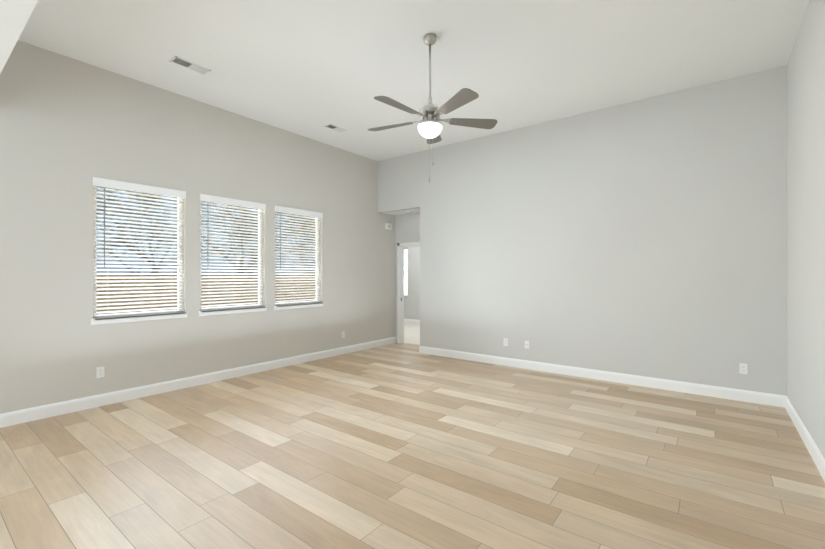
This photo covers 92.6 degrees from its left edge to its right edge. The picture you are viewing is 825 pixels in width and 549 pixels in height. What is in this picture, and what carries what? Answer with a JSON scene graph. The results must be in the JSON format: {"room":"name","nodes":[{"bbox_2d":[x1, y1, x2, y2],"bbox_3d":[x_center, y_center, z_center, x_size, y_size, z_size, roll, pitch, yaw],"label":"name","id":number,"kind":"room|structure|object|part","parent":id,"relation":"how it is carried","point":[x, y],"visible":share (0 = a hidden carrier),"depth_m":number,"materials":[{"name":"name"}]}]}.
{"room":"empty living room","nodes":[
{"label":"empty living room","id":0,"kind":"room"},
{"bbox_2d":[0,0,37,73],"bbox_3d":[-2.496,-1.925,0.505,5.800,0.850,3.170,0,0,37],"label":"ceiling","id":1,"kind":"structure","parent":0,"point":[15,15],"depth_m":2.34,"materials":[{"name":"paint"}]},
{"bbox_2d":[0,40,394,413],"bbox_3d":[-3.117,-0.475,4.592,0.150,3.750,9.150,0,0,37],"label":"wall","id":2,"kind":"structure","parent":0,"point":[70,128],"depth_m":4.52,"materials":[{"name":"paint"}]},
{"bbox_2d":[96,366,104,377],"bbox_3d":[-3.321,1.040,4.195,0.008,0.115,0.070,0,0,37],"label":"electrical outlet","id":3,"kind":"object","parent":2,"relation":"attached to","point":[100,372],"visible":1,"depth_m":4.19,"materials":[{"name":"white plastic"}]},
{"bbox_2d":[93,186,182,317],"bbox_3d":[-3.178,-0.273,4.583,0.087,1.585,0.989,0,0,37],"label":"window","id":4,"kind":"structure","parent":2,"relation":"in","point":[136,253],"depth_m":4.56,"materials":[{"name":"white glass"}]},
{"bbox_2d":[93,177,185,316],"bbox_3d":[-3.104,-0.288,4.527,0.079,1.477,0.917,0,0,37],"label":"window blind","id":5,"kind":"object","parent":4,"relation":"attached to","point":[114,184],"visible":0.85,"depth_m":4.49,"materials":[{"name":"white plastic"}]},
{"bbox_2d":[90,312,188,324],"bbox_3d":[-3.103,0.496,4.525,0.103,0.068,0.969,0,0,37],"label":"window sill","id":6,"kind":"structure","parent":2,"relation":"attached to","point":[126,318],"depth_m":4.45,"materials":[{"name":"white paint"}]},
{"bbox_2d":[0,337,395,427],"bbox_3d":[-3.051,1.337,4.542,0.016,0.125,8.910,0,0,37],"label":"baseboard","id":7,"kind":"structure","parent":2,"relation":"attached to","point":[39,412],"depth_m":4.65,"materials":[{"name":"white paint"}]},
{"bbox_2d":[200,201,261,309],"bbox_3d":[-2.516,-0.273,5.449,0.087,1.585,0.993,0,0,37],"label":"window","id":8,"kind":"structure","parent":2,"relation":"in","point":[229,254],"depth_m":5.42,"materials":[{"name":"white glass"}]},
{"bbox_2d":[200,194,265,309],"bbox_3d":[-2.442,-0.288,5.393,0.079,1.477,0.921,0,0,37],"label":"window blind","id":9,"kind":"object","parent":8,"relation":"attached to","point":[228,201],"visible":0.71,"depth_m":5.37,"materials":[{"name":"white plastic"}]},
{"bbox_2d":[198,306,267,315],"bbox_3d":[-2.441,0.496,5.391,0.103,0.068,0.973,0,0,37],"label":"window sill","id":10,"kind":"structure","parent":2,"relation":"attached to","point":[229,311],"depth_m":5.33,"materials":[{"name":"white paint"}]},
{"bbox_2d":[275,212,318,304],"bbox_3d":[-1.870,-0.273,6.294,0.087,1.585,0.966,0,0,37],"label":"window","id":11,"kind":"structure","parent":2,"relation":"in","point":[296,259],"depth_m":6.30,"materials":[{"name":"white glass"}]},
{"bbox_2d":[275,205,322,304],"bbox_3d":[-1.796,-0.288,6.237,0.079,1.477,0.894,0,0,37],"label":"window blind","id":12,"kind":"object","parent":11,"relation":"attached to","point":[281,210],"visible":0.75,"depth_m":6.21,"materials":[{"name":"white plastic"}]},
{"bbox_2d":[274,302,324,309],"bbox_3d":[-1.795,0.496,6.236,0.103,0.068,0.946,0,0,37],"label":"window sill","id":13,"kind":"structure","parent":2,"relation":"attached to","point":[295,306],"depth_m":6.18,"materials":[{"name":"white paint"}]},
{"bbox_2d":[386,223,391,229],"bbox_3d":[-0.475,-0.960,7.891,0.040,0.120,0.160,0,0,37],"label":"door chime","id":14,"kind":"object","parent":2,"relation":"attached to","point":[388,226],"visible":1,"depth_m":7.88,"materials":[{"name":"white plastic"}]},
{"bbox_2d":[385,208,419,214],"bbox_3d":[-0.025,-1.280,7.578,1.136,0.140,0.410,0,0,37],"label":"ceiling","id":15,"kind":"structure","parent":0,"point":[402,212],"depth_m":7.69,"materials":[{"name":"paint"}]},
{"bbox_2d":[395,213,419,342],"bbox_3d":[0.375,-0.035,7.606,1.736,2.870,0.120,0,0,37],"label":"wall","id":16,"kind":"structure","parent":0,"point":[407,228],"depth_m":7.94,"materials":[{"name":"paint"}]},
{"bbox_2d":[397,242,419,342],"bbox_3d":[0.098,0.382,7.817,0.918,2.037,0.152,0,0,37],"label":"door frame","id":17,"kind":"structure","parent":16,"relation":"attached to","point":[400,292],"depth_m":8.03,"materials":[{"name":"white paint"}]},
{"bbox_2d":[404,323,419,344],"bbox_3d":[0.355,1.460,9.408,3.956,0.120,2.720,0,0,37],"label":"floor","id":18,"kind":"structure","parent":0,"point":[411,333],"depth_m":9.35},
{"bbox_2d":[404,246,419,319],"bbox_3d":[1.184,-0.035,10.393,3.836,2.870,0.150,0,0,37],"label":"wall","id":19,"kind":"structure","parent":0,"point":[412,305],"depth_m":11.18,"materials":[{"name":"paint"}]},
{"bbox_2d":[404,248,407,295],"bbox_3d":[-0.211,-0.079,11.438,0.310,1.402,0.173,0,0,37],"label":"bedroom window","id":20,"kind":"structure","parent":19,"relation":"in","point":[404,274],"depth_m":11.52,"materials":[{"name":"white glass"}]},
{"bbox_2d":[404,319,419,324],"bbox_3d":[1.133,1.337,10.327,3.836,0.125,0.016,0,0,37],"label":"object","id":21,"kind":"structure","parent":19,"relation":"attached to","point":[411,321],"depth_m":11.20,"materials":[{"name":"white paint"}]},
{"bbox_2d":[0,343,824,548],"bbox_3d":[-0.753,1.460,2.785,6.100,0.120,9.150,0,0,37],"label":"floor","id":22,"kind":"structure","parent":0,"point":[400,446],"depth_m":2.87,"materials":[{"name":"brown wood"}]},
{"bbox_2d":[18,0,808,160],"bbox_3d":[0.049,-2.275,3.834,5.800,0.150,5.210,0,0,37],"label":"ceiling","id":23,"kind":"structure","parent":0,"point":[310,69],"depth_m":3.91,"materials":[{"name":"paint"}]},
{"bbox_2d":[169,56,210,74],"bbox_3d":[-2.338,-2.195,4.154,0.160,0.012,0.360,0,0,37],"label":"ceiling vent","id":24,"kind":"object","parent":23,"relation":"in","point":[179,61],"visible":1,"depth_m":4.14,"materials":[{"name":"white metal"}]},
{"bbox_2d":[324,124,345,131],"bbox_3d":[-1.161,-2.195,5.923,0.150,0.012,0.320,0,0,37],"label":"ceiling vent","id":25,"kind":"object","parent":23,"relation":"in","point":[334,127],"visible":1,"depth_m":5.92,"materials":[{"name":"white metal"}]},
{"bbox_2d":[367,33,496,182],"bbox_3d":[0.129,-1.512,3.635,1.251,1.377,1.229,0,0,37],"label":"fan","id":26,"kind":"object","parent":23,"relation":"hanging from","point":[430,126],"visible":1,"depth_m":3.59,"materials":[{"name":"grey metal"}]},
{"bbox_3d":[0.162,-1.319,3.653,0.226,0.105,0.226,0,0,37],"label":"lamp shade","id":27,"kind":"part","parent":26,"relation":"part of","materials":[{"name":"white glass"}]},
{"bbox_2d":[378,65,786,395],"bbox_3d":[1.727,-0.475,5.905,5.950,3.750,0.120,0,0,37],"label":"wall","id":28,"kind":"structure","parent":0,"point":[646,237],"depth_m":5.08,"materials":[{"name":"paint"}]},
{"bbox_2d":[504,338,507,345],"bbox_3d":[1.430,1.040,6.052,0.070,0.115,0.008,0,0,37],"label":"electrical outlet","id":29,"kind":"object","parent":28,"relation":"attached to","point":[505,342],"visible":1,"depth_m":6.05,"materials":[{"name":"white plastic"}]},
{"bbox_2d":[525,341,528,348],"bbox_3d":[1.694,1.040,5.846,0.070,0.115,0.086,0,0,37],"label":"electrical outlet","id":30,"kind":"object","parent":28,"relation":"attached to","point":[527,344],"visible":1,"depth_m":5.84,"materials":[{"name":"white plastic"}]},
{"bbox_2d":[419,346,785,407],"bbox_3d":[2.029,1.337,5.588,4.784,0.125,0.016,0,0,37],"label":"baseboard","id":31,"kind":"structure","parent":28,"relation":"attached to","point":[776,400],"depth_m":5.04,"materials":[{"name":"white paint"}]},
{"bbox_2d":[739,363,747,373],"bbox_3d":[3.654,1.040,4.351,0.070,0.115,0.008,0,0,37],"label":"electrical outlet","id":32,"kind":"object","parent":28,"relation":"attached to","point":[743,368],"visible":1,"depth_m":4.35,"materials":[{"name":"white plastic"}]},
{"bbox_2d":[787,0,824,457],"bbox_3d":[1.449,-0.475,0.768,0.150,3.750,8.620,0,0,37],"label":"wall","id":33,"kind":"structure","parent":0,"point":[806,229],"depth_m":3.23,"materials":[{"name":"paint"}]},
{"bbox_2d":[785,396,824,481],"bbox_3d":[1.383,1.337,0.818,0.016,0.125,8.380,0,0,37],"label":"baseboard","id":34,"kind":"structure","parent":33,"relation":"attached to","point":[815,453],"depth_m":3.17,"materials":[{"name":"white paint"}]}
]}

